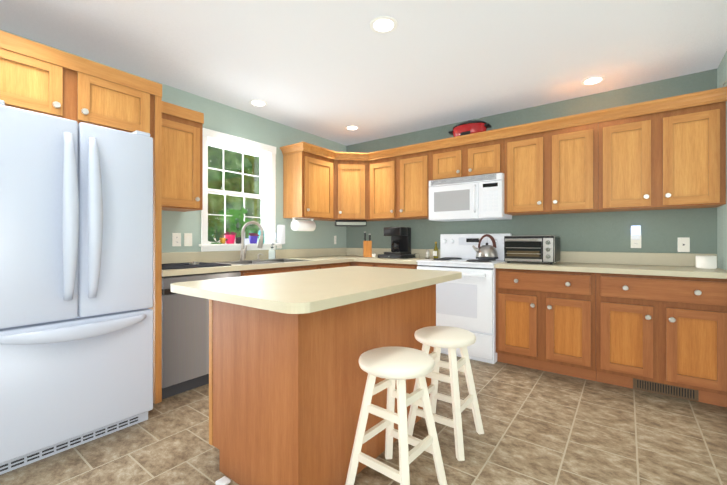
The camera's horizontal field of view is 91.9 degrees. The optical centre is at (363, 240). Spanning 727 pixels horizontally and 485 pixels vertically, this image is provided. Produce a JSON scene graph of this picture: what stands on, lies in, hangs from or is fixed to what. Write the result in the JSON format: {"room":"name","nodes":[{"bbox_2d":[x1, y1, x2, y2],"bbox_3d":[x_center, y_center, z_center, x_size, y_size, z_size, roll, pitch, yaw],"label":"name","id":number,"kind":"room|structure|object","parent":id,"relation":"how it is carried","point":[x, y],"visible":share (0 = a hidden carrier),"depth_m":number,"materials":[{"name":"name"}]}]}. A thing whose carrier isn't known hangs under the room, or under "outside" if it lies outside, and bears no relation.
{"room":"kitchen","nodes":[
{"label":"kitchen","id":0,"kind":"room"},
{"bbox_2d":[0,29,345,252],"bbox_3d":[-1.804,-0.115,2.957,0.170,2.410,5.000,0,0,37],"label":"wall","id":1,"kind":"structure","parent":0,"point":[223,118],"depth_m":3.65,"materials":[{"name":"green paint"}]},
{"bbox_2d":[172,233,180,245],"bbox_3d":[-1.621,-0.005,3.051,0.008,0.116,0.072,0,0,37],"label":"electrical outlet","id":2,"kind":"object","parent":1,"relation":"attached to","point":[176,239],"visible":1,"depth_m":3.04,"materials":[{"name":"white plastic"}]},
{"bbox_2d":[162,101,203,211],"bbox_3d":[-1.579,-0.651,2.818,0.351,0.798,0.453,0,0,37],"label":"upper cabinet","id":3,"kind":"object","parent":1,"relation":"attached to","point":[182,159],"visible":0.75,"depth_m":2.78,"materials":[{"name":"brown wood"}]},
{"bbox_2d":[184,233,191,245],"bbox_3d":[-1.561,-0.005,3.131,0.008,0.116,0.072,0,0,37],"label":"light switch","id":4,"kind":"object","parent":1,"relation":"attached to","point":[187,239],"visible":1,"depth_m":3.13,"materials":[{"name":"white plastic"}]},
{"bbox_2d":[199,128,279,251],"bbox_3d":[-1.284,-0.466,3.601,0.230,1.138,0.891,0,0,37],"label":"window unit","id":5,"kind":"structure","parent":1,"relation":"in","point":[233,193],"depth_m":3.66,"materials":[{"name":"white wood"}]},
{"bbox_2d":[208,207,263,243],"bbox_3d":[-1.300,-0.152,3.522,0.100,0.372,0.720,0,0,37],"label":"potted plant","id":6,"kind":"object","parent":5,"relation":"on","point":[229,238],"visible":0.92,"depth_m":3.53,"materials":[{"name":"green plant"}]},
{"bbox_2d":[0,353,726,484],"bbox_3d":[-0.258,1.145,1.801,4.030,0.110,5.340,0,0,37],"label":"floor","id":7,"kind":"structure","parent":0,"point":[540,427],"depth_m":1.89,"materials":[{"name":"tile"}]},
{"bbox_2d":[0,100,152,474],"bbox_3d":[-1.769,0.223,2.044,0.908,1.736,0.720,0,0,37],"label":"fridge","id":8,"kind":"object","parent":7,"relation":"on","point":[76,282],"visible":1,"depth_m":1.78,"materials":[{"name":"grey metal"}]},
{"bbox_2d":[0,30,161,403],"bbox_3d":[-1.890,0.020,2.159,0.641,2.140,0.974,0,0,37],"label":"surround","id":9,"kind":"object","parent":7,"relation":"on","point":[40,78],"visible":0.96,"depth_m":2.07,"materials":[{"name":"brown wood"}]},
{"bbox_2d":[162,271,240,398],"bbox_3d":[-1.413,0.669,2.793,0.592,0.842,0.605,0,0,37],"label":"dishwasher","id":10,"kind":"object","parent":7,"relation":"on","point":[185,342],"visible":0.42,"depth_m":2.50,"materials":[{"name":"grey metal"}]},
{"bbox_2d":[215,476,230,484],"bbox_3d":[-0.629,1.082,1.573,0.050,0.016,0.050,0,0,37],"label":"sensor","id":11,"kind":"object","parent":7,"relation":"on","point":[224,480],"visible":0.98,"depth_m":1.57,"materials":[{"name":"white plastic"}]},
{"bbox_2d":[275,262,354,272],"bbox_3d":[-0.543,0.668,3.988,0.607,0.844,0.557,0,0,37],"label":"base cabinet","id":12,"kind":"object","parent":7,"relation":"on","point":[302,268],"depth_m":3.54,"materials":[{"name":"brown wood"}]},
{"bbox_2d":[162,248,358,276],"bbox_3d":[-0.782,0.255,3.625,0.660,0.302,2.700,0,0,37],"label":"countertop","id":13,"kind":"structure","parent":12,"relation":"on","point":[292,257],"depth_m":3.40,"materials":[{"name":"laminate"}]},
{"bbox_2d":[162,261,230,269],"bbox_3d":[-1.415,0.188,2.784,0.460,0.034,0.530,0,0,37],"label":"dish mat","id":14,"kind":"object","parent":13,"relation":"on","point":[193,264],"visible":0.92,"depth_m":2.73,"materials":[{"name":"grey rubber"}]},
{"bbox_2d":[240,221,263,260],"bbox_3d":[-1.095,0.007,3.426,0.228,0.388,0.140,0,0,37],"label":"faucet","id":15,"kind":"object","parent":13,"relation":"on","point":[243,251],"visible":0.98,"depth_m":3.42,"materials":[{"name":"silver metal"}]},
{"bbox_2d":[269,244,275,258],"bbox_3d":[-0.975,0.117,3.748,0.065,0.167,0.065,0,0,-8],"label":"soap bottle","id":16,"kind":"object","parent":13,"relation":"on","point":[272,253],"visible":1,"depth_m":3.72,"materials":[{"name":"white plastic"}]},
{"bbox_2d":[363,232,371,256],"bbox_3d":[0.048,0.049,4.362,0.100,0.312,0.130,0,0,-3],"label":"knife block","id":17,"kind":"object","parent":13,"relation":"on","point":[367,248],"visible":1,"depth_m":4.30,"materials":[{"name":"brown wood"}]},
{"bbox_2d":[205,286,435,484],"bbox_3d":[-0.140,0.675,2.014,0.642,0.830,1.220,0,0,37],"label":"kitchen island","id":18,"kind":"object","parent":7,"relation":"on","point":[288,375],"depth_m":1.53,"materials":[{"name":"brown wood"}]},
{"bbox_2d":[171,266,461,317],"bbox_3d":[-0.151,0.239,2.120,0.980,0.038,1.560,0,0,37],"label":"island countertop","id":19,"kind":"structure","parent":18,"relation":"on","point":[296,293],"depth_m":1.68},
{"bbox_2d":[355,262,374,266],"bbox_3d":[0.199,0.668,4.198,0.271,0.844,0.608,0,0,37],"label":"base cabinet","id":20,"kind":"object","parent":7,"relation":"on","point":[370,264],"depth_m":3.96,"materials":[{"name":"brown wood"}]},
{"bbox_2d":[345,346,446,484],"bbox_3d":[0.145,0.803,1.556,0.358,0.576,0.358,0,0,37],"label":"stool","id":21,"kind":"object","parent":7,"relation":"on","point":[394,365],"visible":1,"depth_m":1.52,"materials":[{"name":"beige paint"}]},
{"bbox_2d":[375,263,417,268],"bbox_3d":[0.519,0.668,3.959,0.527,0.844,0.608,0,0,37],"label":"base cabinet","id":22,"kind":"object","parent":7,"relation":"on","point":[388,265],"depth_m":3.72,"materials":[{"name":"brown wood"}]},
{"bbox_2d":[356,248,439,263],"bbox_3d":[0.412,0.174,4.024,0.775,0.140,0.632,0,0,37],"label":"countertop","id":23,"kind":"structure","parent":22,"relation":"on","point":[421,253],"depth_m":4.05,"materials":[{"name":"laminate"}]},
{"bbox_2d":[378,227,416,258],"bbox_3d":[0.410,0.023,4.104,0.402,0.363,0.311,0,0,37],"label":"coffee maker","id":24,"kind":"object","parent":23,"relation":"on","point":[400,242],"visible":1,"depth_m":4.05,"materials":[{"name":"black plastic"}]},
{"bbox_2d":[426,250,429,258],"bbox_3d":[0.719,0.155,3.942,0.044,0.100,0.043,0,0,37],"label":"pepper mill","id":25,"kind":"object","parent":23,"relation":"on","point":[427,255],"visible":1,"depth_m":3.92,"materials":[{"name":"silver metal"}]},
{"bbox_2d":[433,242,437,257],"bbox_3d":[0.822,0.111,3.989,0.052,0.188,0.052,0,0,37],"label":"oil bottle","id":26,"kind":"object","parent":23,"relation":"on","point":[435,253],"visible":0.92,"depth_m":3.97,"materials":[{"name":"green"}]},
{"bbox_2d":[407,326,483,460],"bbox_3d":[0.453,0.803,1.962,0.342,0.576,0.342,0,0,37],"label":"stool","id":27,"kind":"object","parent":7,"relation":"on","point":[438,338],"visible":0.96,"depth_m":1.91,"materials":[{"name":"beige paint"}]},
{"bbox_2d":[416,233,511,363],"bbox_3d":[1.003,0.510,3.530,0.754,1.160,0.708,0,0,37],"label":"range","id":28,"kind":"object","parent":7,"relation":"on","point":[467,301],"visible":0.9,"depth_m":3.24,"materials":[{"name":"white metal"},{"name":"glass"},{"name":"black plastic"}]},
{"bbox_2d":[472,234,497,258],"bbox_3d":[1.238,0.062,3.542,0.225,0.248,0.214,0,0,37],"label":"kettle","id":29,"kind":"object","parent":28,"relation":"on","point":[486,251],"visible":1,"depth_m":3.48,"materials":[{"name":"silver metal"}]},
{"bbox_2d":[496,268,726,406],"bbox_3d":[1.928,0.668,2.889,1.485,0.844,0.632,0,0,37],"label":"base cabinet","id":30,"kind":"object","parent":7,"relation":"on","point":[623,330],"visible":0.98,"depth_m":2.59,"materials":[{"name":"brown wood"}]},
{"bbox_2d":[494,251,726,278],"bbox_3d":[1.928,0.174,2.889,1.485,0.140,0.632,0,0,37],"label":"countertop","id":31,"kind":"structure","parent":30,"relation":"on","point":[670,264],"depth_m":2.85,"materials":[{"name":"laminate"}]},
{"bbox_2d":[504,235,559,263],"bbox_3d":[1.535,0.082,3.203,0.414,0.246,0.367,0,0,37],"label":"toaster oven","id":32,"kind":"object","parent":31,"relation":"on","point":[540,249],"visible":1,"depth_m":3.07,"materials":[{"name":"silver metal"}]},
{"bbox_2d":[696,255,716,268],"bbox_3d":[2.519,0.159,2.584,0.112,0.092,0.112,0,0,37],"label":"cup","id":33,"kind":"object","parent":31,"relation":"on","point":[706,262],"visible":1,"depth_m":2.54,"materials":[{"name":"white ceramic"}]},
{"bbox_2d":[633,378,697,400],"bbox_3d":[2.117,1.044,2.473,0.350,0.084,0.009,0,0,37],"label":"air vent","id":34,"kind":"object","parent":30,"relation":"attached to","point":[668,390],"visible":1,"depth_m":2.46,"materials":[{"name":"brown"}]},
{"bbox_2d":[0,0,726,145],"bbox_3d":[-0.258,-1.360,1.801,4.030,0.080,5.340,0,0,37],"label":"ceiling","id":35,"kind":"structure","parent":0,"point":[331,70],"depth_m":2.43,"materials":[{"name":"white paint"}]},
{"bbox_2d":[249,99,266,106],"bbox_3d":[-1.010,-1.317,3.375,0.170,0.006,0.170,0,0,37],"label":"recessed light","id":36,"kind":"object","parent":35,"relation":"in","point":[257,102],"visible":1,"depth_m":3.37,"materials":[{"name":"white"}]},
{"bbox_2d":[345,125,359,129],"bbox_3d":[-0.132,-1.317,4.116,0.170,0.006,0.170,0,0,37],"label":"recessed light","id":37,"kind":"object","parent":35,"relation":"in","point":[351,127],"visible":1,"depth_m":4.10,"materials":[{"name":"white glass"}]},
{"bbox_2d":[370,16,397,33],"bbox_3d":[0.123,-1.317,2.152,0.170,0.006,0.170,0,0,37],"label":"recessed light","id":38,"kind":"object","parent":35,"relation":"in","point":[383,24],"visible":1,"depth_m":2.14,"materials":[{"name":"white glass"}]},
{"bbox_2d":[581,76,604,84],"bbox_3d":[1.894,-1.317,2.901,0.170,0.006,0.170,0,0,37],"label":"recessed light","id":39,"kind":"object","parent":35,"relation":"in","point":[593,80],"visible":1,"depth_m":2.89,"materials":[{"name":"white glass"}]},
{"bbox_2d":[346,69,716,253],"bbox_3d":[1.290,-0.115,3.871,4.030,2.410,0.170,0,0,37],"label":"wall","id":40,"kind":"structure","parent":0,"point":[662,231],"depth_m":3.22,"materials":[{"name":"green paint"}]},
{"bbox_2d":[280,87,726,220],"bbox_3d":[0.885,-0.651,3.329,3.684,0.798,1.177,0,0,37],"label":"upper cabinet","id":41,"kind":"object","parent":40,"relation":"attached to","point":[664,153],"visible":1,"depth_m":3.07,"materials":[{"name":"brown wood"}]},
{"bbox_2d":[290,218,315,230],"bbox_3d":[-0.686,-0.178,4.000,0.124,0.146,0.300,0,0,37],"label":"paper towel","id":42,"kind":"object","parent":41,"relation":"attached to","point":[301,225],"visible":1,"depth_m":3.94,"materials":[{"name":"white paper"}]},
{"bbox_2d":[334,220,366,226],"bbox_3d":[-0.166,-0.214,4.407,0.380,0.073,0.244,0,0,-8],"label":"under-cabinet radio","id":43,"kind":"object","parent":41,"relation":"attached to","point":[351,223],"visible":1,"depth_m":4.29,"materials":[{"name":"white plastic"}]},
{"bbox_2d":[448,120,491,136],"bbox_3d":[1.103,-1.149,3.664,0.430,0.196,0.249,0,0,37],"label":"pot","id":44,"kind":"object","parent":41,"relation":"on","point":[468,127],"visible":0.65,"depth_m":3.55,"materials":[{"name":"red metal"}]},
{"bbox_2d":[429,173,511,221],"bbox_3d":[1.093,-0.425,3.650,0.754,0.420,0.409,0,0,37],"label":"microwave","id":45,"kind":"object","parent":41,"relation":"attached to","point":[474,198],"visible":1,"depth_m":3.49,"materials":[{"name":"plastic"},{"name":"metal"},{"name":"glass"}]},
{"bbox_2d":[631,235,640,247],"bbox_3d":[2.318,0.008,2.990,0.072,0.116,0.008,0,0,37],"label":"electrical outlet","id":46,"kind":"object","parent":40,"relation":"attached to","point":[635,243],"visible":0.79,"depth_m":2.99,"materials":[{"name":"white plastic"}]},
{"bbox_2d":[631,225,640,239],"bbox_3d":[2.305,-0.065,2.975,0.066,0.120,0.030,0,0,37],"label":"light","id":47,"kind":"object","parent":46,"relation":"attached to","point":[635,232],"visible":0.98,"depth_m":2.96,"materials":[{"name":"white plastic"}]},
{"bbox_2d":[678,237,689,251],"bbox_3d":[2.560,0.035,2.810,0.072,0.116,0.007,0,0,37],"label":"outlet","id":48,"kind":"object","parent":40,"relation":"attached to","point":[683,244],"visible":1,"depth_m":2.81,"materials":[{"name":"white plastic"}]},
{"bbox_2d":[717,51,726,269],"bbox_3d":[1.288,-0.115,0.645,0.170,2.410,5.000,0,0,37],"label":"wall","id":49,"kind":"structure","parent":0,"point":[722,209],"depth_m":2.55,"materials":[{"name":"green paint"}]},
{"label":"outside","id":50,"kind":"structure","parent":0,"visible":0},
{"bbox_2d":[208,146,260,238],"bbox_3d":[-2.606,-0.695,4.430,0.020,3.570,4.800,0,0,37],"label":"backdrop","id":51,"kind":"structure","parent":50,"point":[212,182],"depth_m":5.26,"materials":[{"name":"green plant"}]},
{"bbox_3d":[-0.947,0.035,3.952,0.008,0.116,0.072,0,0,37],"label":"electrical outlet","id":52,"kind":"object","parent":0,"visible":0},
{"bbox_2d":[277,225,284,243],"bbox_3d":[-0.924,-0.065,3.934,0.061,0.220,0.090,0,0,37],"label":"air freshener","id":53,"kind":"object","parent":52,"relation":"attached to","point":[280,234],"visible":0.9,"depth_m":3.90,"materials":[{"name":"white plastic"}]}
]}

